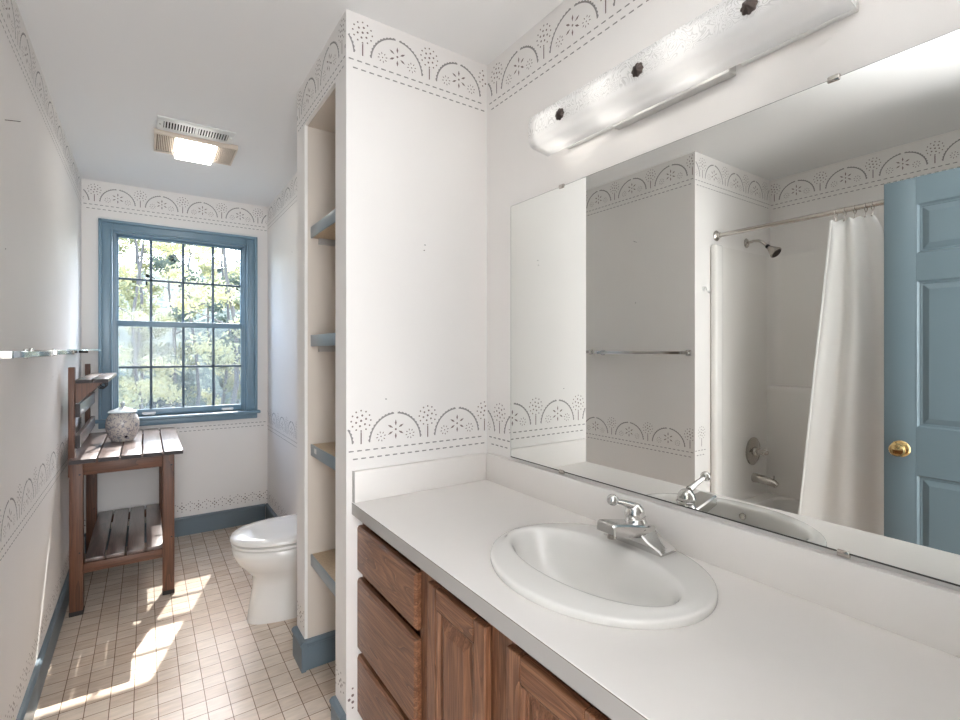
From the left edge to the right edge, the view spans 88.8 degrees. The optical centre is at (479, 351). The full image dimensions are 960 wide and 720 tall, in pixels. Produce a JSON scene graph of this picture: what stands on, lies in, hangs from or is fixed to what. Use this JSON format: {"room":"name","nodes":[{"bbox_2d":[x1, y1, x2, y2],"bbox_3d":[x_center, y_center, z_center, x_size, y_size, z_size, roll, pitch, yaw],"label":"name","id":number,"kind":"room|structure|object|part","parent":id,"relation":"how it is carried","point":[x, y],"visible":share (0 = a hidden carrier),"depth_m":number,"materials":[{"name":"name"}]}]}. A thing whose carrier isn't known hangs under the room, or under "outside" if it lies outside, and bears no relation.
{"room":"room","nodes":[
{"label":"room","id":0,"kind":"room"},
{"bbox_2d":[0,0,80,719],"bbox_3d":[-1.938,0.095,2.124,0.121,2.440,2.488,0,0,-34],"label":"wall","id":1,"kind":"structure","parent":0,"point":[40,178],"depth_m":1.81,"materials":[{"name":"paint"}]},
{"bbox_2d":[0,349,53,358],"bbox_3d":[-1.350,0.008,1.436,0.076,0.032,0.662,0,0,-34],"label":"towel bar","id":2,"kind":"object","parent":1,"relation":"attached to","point":[25,353],"visible":1,"depth_m":1.32,"materials":[{"name":"silver metal"}]},
{"bbox_3d":[-1.172,0.008,1.176,0.076,0.032,0.032,0,0,-34],"label":"post","id":3,"kind":"part","parent":2,"relation":"part of","materials":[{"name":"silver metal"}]},
{"bbox_2d":[16,534,84,719],"bbox_3d":[-1.879,1.249,2.159,0.018,0.132,2.494,0,0,-34],"label":"baseboard","id":4,"kind":"structure","parent":1,"relation":"attached to","point":[28,707],"depth_m":1.95,"materials":[{"name":"blue paint"}]},
{"bbox_2d":[29,348,74,355],"bbox_3d":[-1.733,0.004,1.998,0.076,0.032,0.547,0,0,-34],"label":"towel bar","id":5,"kind":"object","parent":1,"relation":"attached to","point":[56,352],"visible":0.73,"depth_m":1.88,"materials":[{"name":"silver metal"}]},
{"bbox_3d":[-1.588,0.004,1.786,0.076,0.032,0.032,0,0,-34],"label":"post","id":6,"kind":"part","parent":5,"relation":"part of","materials":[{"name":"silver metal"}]},
{"bbox_2d":[81,178,266,552],"bbox_3d":[-2.024,0.095,3.650,1.690,2.440,0.131,0,0,-34],"label":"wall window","id":7,"kind":"structure","parent":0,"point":[222,465],"depth_m":3.53,"materials":[{"name":"paint"}]},
{"bbox_2d":[85,504,264,553],"bbox_3d":[-2.119,1.249,3.496,1.091,0.132,0.018,0,0,-34],"label":"baseboard","id":8,"kind":"structure","parent":7,"relation":"attached to","point":[199,523],"depth_m":3.60,"materials":[{"name":"blue paint"}]},
{"bbox_2d":[95,216,260,428],"bbox_3d":[-2.137,-0.188,3.534,1.002,1.399,0.175,0,0,-34],"label":"window","id":9,"kind":"structure","parent":7,"relation":"attached to","point":[110,230],"depth_m":3.50,"materials":[{"name":"blue paint"}]},
{"bbox_3d":[-2.148,0.118,3.550,0.797,0.658,0.028,0,0,-34],"label":"sash","id":10,"kind":"part","parent":9,"relation":"part of","materials":[{"name":"blue paint"}]},
{"bbox_3d":[-2.167,-0.485,3.578,0.797,0.624,0.028,0,0,-34],"label":"sash","id":11,"kind":"part","parent":9,"relation":"part of","materials":[{"name":"clear glass"}]},
{"bbox_2d":[119,240,239,322],"bbox_3d":[-2.167,-0.496,3.578,0.756,0.574,0.016,0,0,-34],"label":"sash","id":12,"kind":"object","parent":9,"relation":"attached to","point":[183,243],"depth_m":3.57,"materials":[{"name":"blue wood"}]},
{"bbox_2d":[119,327,240,408],"bbox_3d":[-2.148,0.115,3.550,0.756,0.576,0.016,0,0,-34],"label":"sash","id":13,"kind":"object","parent":9,"relation":"attached to","point":[213,406],"depth_m":3.56,"materials":[{"name":"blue glass"}]},
{"bbox_2d":[33,524,334,719],"bbox_3d":[-0.570,1.365,0.791,2.650,0.100,6.550,0,0,-34],"label":"floor","id":14,"kind":"structure","parent":0,"point":[135,651],"depth_m":2.14,"materials":[{"name":"tile"}]},
{"bbox_2d":[68,364,182,617],"bbox_3d":[-2.073,0.697,2.907,0.484,1.236,0.971,0,0,-34],"label":"table","id":15,"kind":"object","parent":14,"relation":"on","point":[160,448],"visible":0.98,"depth_m":2.64,"materials":[{"name":"brown wood"}]},
{"bbox_3d":[-2.033,0.352,2.442,0.026,0.546,0.042,0,0,-34],"label":"post","id":16,"kind":"part","parent":15,"relation":"part of","materials":[{"name":"brown wood"}]},
{"bbox_3d":[-2.021,0.923,2.457,0.054,0.740,0.057,0,0,-34],"label":"leg","id":17,"kind":"part","parent":15,"relation":"part of","materials":[{"name":"brown wood"}]},
{"bbox_3d":[-2.491,0.352,3.113,0.026,0.546,0.042,0,0,-34],"label":"post","id":18,"kind":"part","parent":15,"relation":"part of","materials":[{"name":"brown wood"}]},
{"bbox_3d":[-2.489,0.923,3.142,0.054,0.740,0.057,0,0,-34],"label":"leg","id":19,"kind":"part","parent":15,"relation":"part of","materials":[{"name":"brown wood"}]},
{"bbox_2d":[75,373,116,382],"bbox_3d":[-2.208,0.150,2.839,0.131,0.020,0.881,0,0,-34],"label":"shelf","id":20,"kind":"object","parent":15,"relation":"attached to","point":[90,377],"depth_m":2.54,"materials":[{"name":"brown wood"}]},
{"bbox_2d":[105,402,139,441],"bbox_3d":[-2.121,0.414,2.911,0.167,0.231,0.167,0,0,-34],"label":"ceramic jar","id":21,"kind":"object","parent":15,"relation":"on","point":[122,424],"visible":1,"depth_m":2.86,"materials":[{"name":"grey ceramic"}]},
{"bbox_3d":[-2.121,0.346,2.911,0.146,0.034,0.146,0,0,-34],"label":"lid","id":22,"kind":"part","parent":21,"relation":"part of","materials":[{"name":"grey ceramic"}]},
{"bbox_3d":[-1.854,1.087,2.556,0.333,0.047,0.024,0,0,-34],"label":"rail","id":23,"kind":"part","parent":15,"relation":"part of","materials":[{"name":"brown wood"}]},
{"bbox_3d":[-2.168,0.923,3.361,0.054,0.740,0.057,0,0,-34],"label":"leg","id":24,"kind":"part","parent":15,"relation":"part of","materials":[{"name":"brown wood"}]},
{"bbox_3d":[-1.700,0.923,2.675,0.054,0.740,0.057,0,0,-34],"label":"leg","id":25,"kind":"part","parent":15,"relation":"part of","materials":[{"name":"brown wood"}]},
{"bbox_2d":[230,514,296,624],"bbox_3d":[-0.871,0.930,2.550,0.773,0.770,0.490,0,0,-34],"label":"toilet","id":26,"kind":"object","parent":14,"relation":"on","point":[266,549],"visible":0.37,"depth_m":2.36,"materials":[{"name":"white ceramic"}]},
{"bbox_3d":[-0.997,0.894,2.465,0.469,0.032,0.384,0,0,-34],"label":"lid","id":27,"kind":"part","parent":26,"relation":"part of","materials":[{"name":"white plastic"}]},
{"bbox_3d":[-0.995,0.924,2.466,0.464,0.018,0.378,0,0,-34],"label":"seat","id":28,"kind":"part","parent":26,"relation":"part of","materials":[{"name":"white plastic"}]},
{"bbox_3d":[-0.969,1.126,2.484,0.522,0.378,0.372,0,0,-34],"label":"bowl","id":29,"kind":"part","parent":26,"relation":"part of","materials":[{"name":"white ceramic"}]},
{"bbox_2d":[357,523,611,719],"bbox_3d":[0.257,0.927,1.121,0.528,0.776,1.592,0,0,-34],"label":"vanity cabinet","id":30,"kind":"object","parent":14,"relation":"on","point":[426,654],"visible":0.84,"depth_m":1.21,"materials":[{"name":"brown wood"}]},
{"bbox_3d":[-0.282,1.103,1.458,0.019,0.189,0.426,0,0,-34],"label":"drawer","id":31,"kind":"part","parent":30,"relation":"part of","materials":[{"name":"brown wood"}]},
{"bbox_3d":[-0.282,0.870,1.458,0.019,0.231,0.426,0,0,-34],"label":"drawer","id":32,"kind":"part","parent":30,"relation":"part of","materials":[{"name":"brown wood"}]},
{"bbox_3d":[-0.282,0.654,1.458,0.019,0.150,0.426,0,0,-34],"label":"drawer","id":33,"kind":"part","parent":30,"relation":"part of","materials":[{"name":"brown wood"}]},
{"bbox_3d":[-0.056,0.885,1.122,0.011,0.520,0.165,0,0,-34],"label":"raised panel","id":34,"kind":"part","parent":30,"relation":"part of","materials":[{"name":"brown wood"}]},
{"bbox_3d":[-0.054,0.599,1.124,0.019,0.052,0.164,0,0,-34],"label":"rail","id":35,"kind":"part","parent":30,"relation":"part of","materials":[{"name":"brown wood"}]},
{"bbox_3d":[-0.054,0.885,1.124,0.019,0.624,0.251,0,0,-34],"label":"door","id":36,"kind":"part","parent":30,"relation":"part of","materials":[{"name":"brown wood"}]},
{"bbox_3d":[0.126,0.885,0.856,0.011,0.520,0.164,0,0,-34],"label":"raised panel","id":37,"kind":"part","parent":30,"relation":"part of","materials":[{"name":"brown wood"}]},
{"bbox_3d":[0.128,0.599,0.857,0.019,0.052,0.163,0,0,-34],"label":"rail","id":38,"kind":"part","parent":30,"relation":"part of","materials":[{"name":"brown wood"}]},
{"bbox_3d":[0.128,0.885,0.857,0.019,0.624,0.250,0,0,-34],"label":"door","id":39,"kind":"part","parent":30,"relation":"part of","materials":[{"name":"brown wood"}]},
{"bbox_2d":[352,453,959,719],"bbox_3d":[0.250,0.467,1.116,0.546,0.142,1.591,0,0,-34],"label":"countertop","id":40,"kind":"structure","parent":30,"relation":"on","point":[794,631],"depth_m":0.88,"materials":[{"name":"white laminate"}]},
{"bbox_2d":[490,522,717,629],"bbox_3d":[0.262,0.548,1.128,0.444,0.147,0.536,0,0,-34],"label":"sink","id":41,"kind":"object","parent":40,"relation":"in","point":[573,570],"visible":0.77,"depth_m":1.10,"materials":[{"name":"white ceramic"}]},
{"bbox_2d":[267,173,296,516],"bbox_3d":[-1.200,0.095,3.546,0.446,2.440,0.971,0,0,-34],"label":"wall","id":42,"kind":"structure","parent":0,"point":[282,211],"depth_m":3.43,"materials":[{"name":"paint"}]},
{"bbox_2d":[265,503,277,518],"bbox_3d":[-1.391,1.249,3.415,0.018,0.132,0.970,0,0,-34],"label":"baseboard","id":43,"kind":"structure","parent":42,"relation":"attached to","point":[270,513],"depth_m":3.70,"materials":[{"name":"blue paint"}]},
{"bbox_2d":[16,0,564,206],"bbox_3d":[-0.570,-1.175,0.791,2.650,0.100,6.550,0,0,-34],"label":"ceiling","id":44,"kind":"structure","parent":0,"point":[109,68],"depth_m":1.92,"materials":[{"name":"white paint"}]},
{"bbox_2d":[154,128,237,165],"bbox_3d":[-1.557,-1.101,2.685,0.382,0.046,0.279,0,0,-34],"label":"exhaust fan light","id":45,"kind":"object","parent":44,"relation":"attached to","point":[183,147],"visible":1,"depth_m":2.65,"materials":[{"name":"beige plastic"}]},
{"bbox_2d":[156,115,235,144],"bbox_3d":[-1.440,-1.119,2.490,0.337,0.010,0.167,0,0,-34],"label":"ceiling vent","id":46,"kind":"object","parent":44,"relation":"in","point":[164,123],"visible":1,"depth_m":2.48,"materials":[{"name":"white paint"}]},
{"bbox_2d":[297,9,486,719],"bbox_3d":[-0.393,0.095,2.025,0.586,2.440,0.634,0,0,-34],"label":"wall","id":47,"kind":"structure","parent":0,"point":[392,122],"depth_m":1.77,"materials":[{"name":"paint"}]},
{"bbox_2d":[292,626,305,672],"bbox_3d":[-0.764,1.254,2.065,0.023,0.122,0.149,0,0,-34],"label":"baseboard","id":48,"kind":"structure","parent":47,"relation":"attached to","point":[299,643],"depth_m":2.04,"materials":[{"name":"blue paint"}]},
{"bbox_2d":[305,630,334,670],"bbox_3d":[-0.563,1.254,2.130,0.380,0.122,0.021,0,0,-34],"label":"baseboard","id":49,"kind":"structure","parent":47,"relation":"attached to","point":[320,649],"depth_m":2.05,"materials":[{"name":"blue paint"}]},
{"bbox_2d":[311,549,334,595],"bbox_3d":[-0.446,0.879,1.981,0.360,0.069,0.395,0,0,-34],"label":"niche shelf","id":50,"kind":"object","parent":47,"relation":"attached to","point":[323,563],"visible":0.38,"depth_m":1.94,"materials":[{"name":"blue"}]},
{"bbox_2d":[311,209,334,246],"bbox_3d":[-0.446,-0.483,1.981,0.360,0.069,0.395,0,0,-34],"label":"niche shelf","id":51,"kind":"object","parent":47,"relation":"attached to","point":[323,230],"visible":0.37,"depth_m":1.96,"materials":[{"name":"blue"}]},
{"bbox_2d":[311,442,334,469],"bbox_3d":[-0.446,0.421,1.980,0.360,0.069,0.395,0,0,-34],"label":"niche shelf","id":52,"kind":"object","parent":47,"relation":"attached to","point":[324,452],"visible":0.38,"depth_m":1.93,"materials":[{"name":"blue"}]},
{"bbox_2d":[311,333,334,351],"bbox_3d":[-0.446,-0.033,1.981,0.360,0.069,0.395,0,0,-34],"label":"niche shelf","id":53,"kind":"object","parent":47,"relation":"attached to","point":[325,342],"visible":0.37,"depth_m":1.94,"materials":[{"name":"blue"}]},
{"bbox_2d":[597,494,676,556],"bbox_3d":[0.356,0.406,1.191,0.153,0.138,0.172,0,0,-34],"label":"faucet","id":54,"kind":"object","parent":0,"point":[634,530],"visible":1,"depth_m":1.17,"materials":[{"name":"silver metal"}]},
{"bbox_3d":[0.338,0.362,1.174,0.089,0.050,0.027,0,0,-34],"label":"lever","id":55,"kind":"part","parent":54,"relation":"part of","materials":[{"name":"silver metal"}]},
{"bbox_3d":[0.353,0.427,1.189,0.146,0.052,0.062,0,0,-34],"label":"spout","id":56,"kind":"part","parent":54,"relation":"part of","materials":[{"name":"silver metal"}]},
{"bbox_3d":[0.394,0.453,1.217,0.062,0.044,0.172,0,0,-34],"label":"plate","id":57,"kind":"part","parent":54,"relation":"part of","materials":[{"name":"silver metal"}]},
{"bbox_2d":[487,0,959,591],"bbox_3d":[0.070,0.095,1.973,0.121,2.440,3.220,0,0,-34],"label":"wall","id":58,"kind":"structure","parent":0,"point":[577,42],"depth_m":1.44,"materials":[{"name":"paint"}]},
{"bbox_2d":[528,0,858,155],"bbox_3d":[0.430,-0.676,1.191,0.166,0.138,0.800,0,0,-34],"label":"vanity light","id":59,"kind":"object","parent":58,"relation":"attached to","point":[704,52],"visible":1,"depth_m":1.09,"materials":[{"name":"white glass"}]},
{"bbox_3d":[0.219,-0.660,1.362,0.012,0.034,0.034,0,0,-34],"label":"knob","id":60,"kind":"part","parent":59,"relation":"part of","materials":[{"name":"brown metal"}]},
{"bbox_3d":[0.332,-0.670,1.469,0.014,0.060,0.197,0,0,-34],"label":"socket rail","id":61,"kind":"part","parent":59,"relation":"part of","materials":[{"name":"white metal"}]},
{"bbox_3d":[0.366,-0.660,1.147,0.012,0.034,0.034,0,0,-34],"label":"knob","id":62,"kind":"part","parent":59,"relation":"part of","materials":[{"name":"brown metal"}]},
{"bbox_3d":[0.476,-0.686,1.244,0.030,0.118,0.335,0,0,-34],"label":"plate","id":63,"kind":"part","parent":59,"relation":"part of","materials":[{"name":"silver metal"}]},
{"bbox_3d":[0.511,-0.660,0.934,0.012,0.034,0.034,0,0,-34],"label":"knob","id":64,"kind":"part","parent":59,"relation":"part of","materials":[{"name":"brown metal"}]},
{"bbox_3d":[0.647,-0.670,1.008,0.014,0.060,0.216,0,0,-34],"label":"socket rail","id":65,"kind":"part","parent":59,"relation":"part of","materials":[{"name":"white metal"}]},
{"bbox_2d":[486,453,959,657],"bbox_3d":[0.474,0.447,1.256,0.018,0.102,1.571,0,0,-34],"label":"backsplash","id":66,"kind":"structure","parent":58,"relation":"attached to","point":[926,613],"depth_m":1.02,"materials":[{"name":"white laminate"}]},
{"bbox_2d":[511,28,959,586],"bbox_3d":[0.496,-0.071,1.234,0.010,0.930,1.359,0,0,-34],"label":"mirror","id":67,"kind":"object","parent":58,"relation":"attached to","point":[752,318],"visible":1,"depth_m":1.04,"materials":[{"name":"grey mirror"}]},
{"label":"outside","id":68,"kind":"structure","parent":0,"visible":0},
{"bbox_3d":[-18.203,4.365,26.682,60.000,0.100,55.400,0,0,-34],"label":"ground","id":69,"kind":"structure","parent":68,"visible":0},
{"bbox_2d":[119,264,142,404],"bbox_3d":[-6.290,0.395,7.683,2.054,7.861,1.660,0,0,8],"label":"tree","id":70,"kind":"object","parent":69,"relation":"on","point":[124,283],"visible":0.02,"depth_m":7.82,"materials":[{"name":"green plant"}]},
{"bbox_2d":[119,238,161,408],"bbox_3d":[-12.274,-1.141,17.521,1.859,10.930,1.743,0,0,17],"label":"tree","id":71,"kind":"object","parent":69,"relation":"on","point":[145,336],"visible":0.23,"depth_m":17.54,"materials":[{"name":"green plant"}]},
{"bbox_2d":[119,239,175,408],"bbox_3d":[-9.413,-0.379,13.416,1.855,9.405,1.835,0,0,-34],"label":"tree","id":72,"kind":"object","parent":69,"relation":"on","point":[145,267],"visible":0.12,"depth_m":13.46,"materials":[{"name":"green plant"}]},
{"bbox_2d":[119,240,191,408],"bbox_3d":[-6.735,0.136,9.775,1.867,8.374,1.666,0,0,29],"label":"tree","id":73,"kind":"object","parent":69,"relation":"on","point":[130,395],"visible":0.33,"depth_m":9.65,"materials":[{"name":"green plant"}]},
{"bbox_2d":[146,244,193,408],"bbox_3d":[-12.934,-1.532,20.526,1.856,11.712,1.919,0,0,33],"label":"tree","id":74,"kind":"object","parent":69,"relation":"on","point":[171,258],"visible":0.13,"depth_m":20.31,"materials":[{"name":"green plant"}]},
{"bbox_2d":[142,245,204,406],"bbox_3d":[-10.115,-0.660,16.354,1.882,9.964,1.702,0,0,-20],"label":"tree","id":75,"kind":"object","parent":69,"relation":"on","point":[176,350],"visible":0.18,"depth_m":16.11,"materials":[{"name":"green plant"}]},
{"bbox_2d":[147,245,226,406],"bbox_3d":[-7.266,-0.301,12.395,1.985,9.249,1.899,0,0,-34],"label":"tree","id":76,"kind":"object","parent":69,"relation":"on","point":[161,264],"visible":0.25,"depth_m":12.40,"materials":[{"name":"green plant"}]},
{"bbox_2d":[163,245,240,403],"bbox_3d":[-4.327,0.423,8.485,1.635,7.803,1.947,0,0,41],"label":"tree","id":77,"kind":"object","parent":69,"relation":"on","point":[229,296],"visible":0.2,"depth_m":8.16,"materials":[{"name":"green plant"}]},
{"bbox_2d":[190,247,234,405],"bbox_3d":[-10.403,-1.125,19.091,1.837,10.892,1.815,0,0,31],"label":"tree","id":78,"kind":"object","parent":69,"relation":"on","point":[204,394],"visible":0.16,"depth_m":19.02,"materials":[{"name":"green plant"}]},
{"bbox_2d":[197,249,240,404],"bbox_3d":[-7.632,-0.572,14.822,1.828,9.791,1.995,0,0,27],"label":"tree","id":79,"kind":"object","parent":69,"relation":"on","point":[227,379],"visible":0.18,"depth_m":14.68,"materials":[{"name":"green plant"}]},
{"bbox_2d":[214,250,240,403],"bbox_3d":[-11.028,-1.472,22.144,2.010,11.583,2.067,0,0,-34],"label":"tree","id":80,"kind":"object","parent":69,"relation":"on","point":[221,318],"visible":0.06,"depth_m":21.92,"materials":[{"name":"green plant"}]},
{"bbox_2d":[220,272,240,358],"bbox_3d":[-4.970,0.032,11.043,1.823,8.589,1.800,0,0,-34],"label":"tree","id":81,"kind":"object","parent":69,"relation":"on","point":[235,282],"visible":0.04,"depth_m":11.04,"materials":[{"name":"green plant"}]},
{"bbox_2d":[225,264,240,392],"bbox_3d":[-7.992,-0.933,17.261,1.926,10.506,1.935,0,0,-34],"label":"tree","id":82,"kind":"object","parent":69,"relation":"on","point":[229,269],"visible":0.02,"depth_m":16.70,"materials":[{"name":"green plant"}]},
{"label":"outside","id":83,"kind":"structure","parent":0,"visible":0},
{"bbox_2d":[119,268,240,408],"bbox_3d":[-23.670,-1.932,34.695,90.000,12.595,16.000,0,0,-34],"label":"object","id":84,"kind":"object","parent":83,"point":[205,374],"visible":0.03,"depth_m":35.30,"materials":[{"name":"green plant"}]}
]}

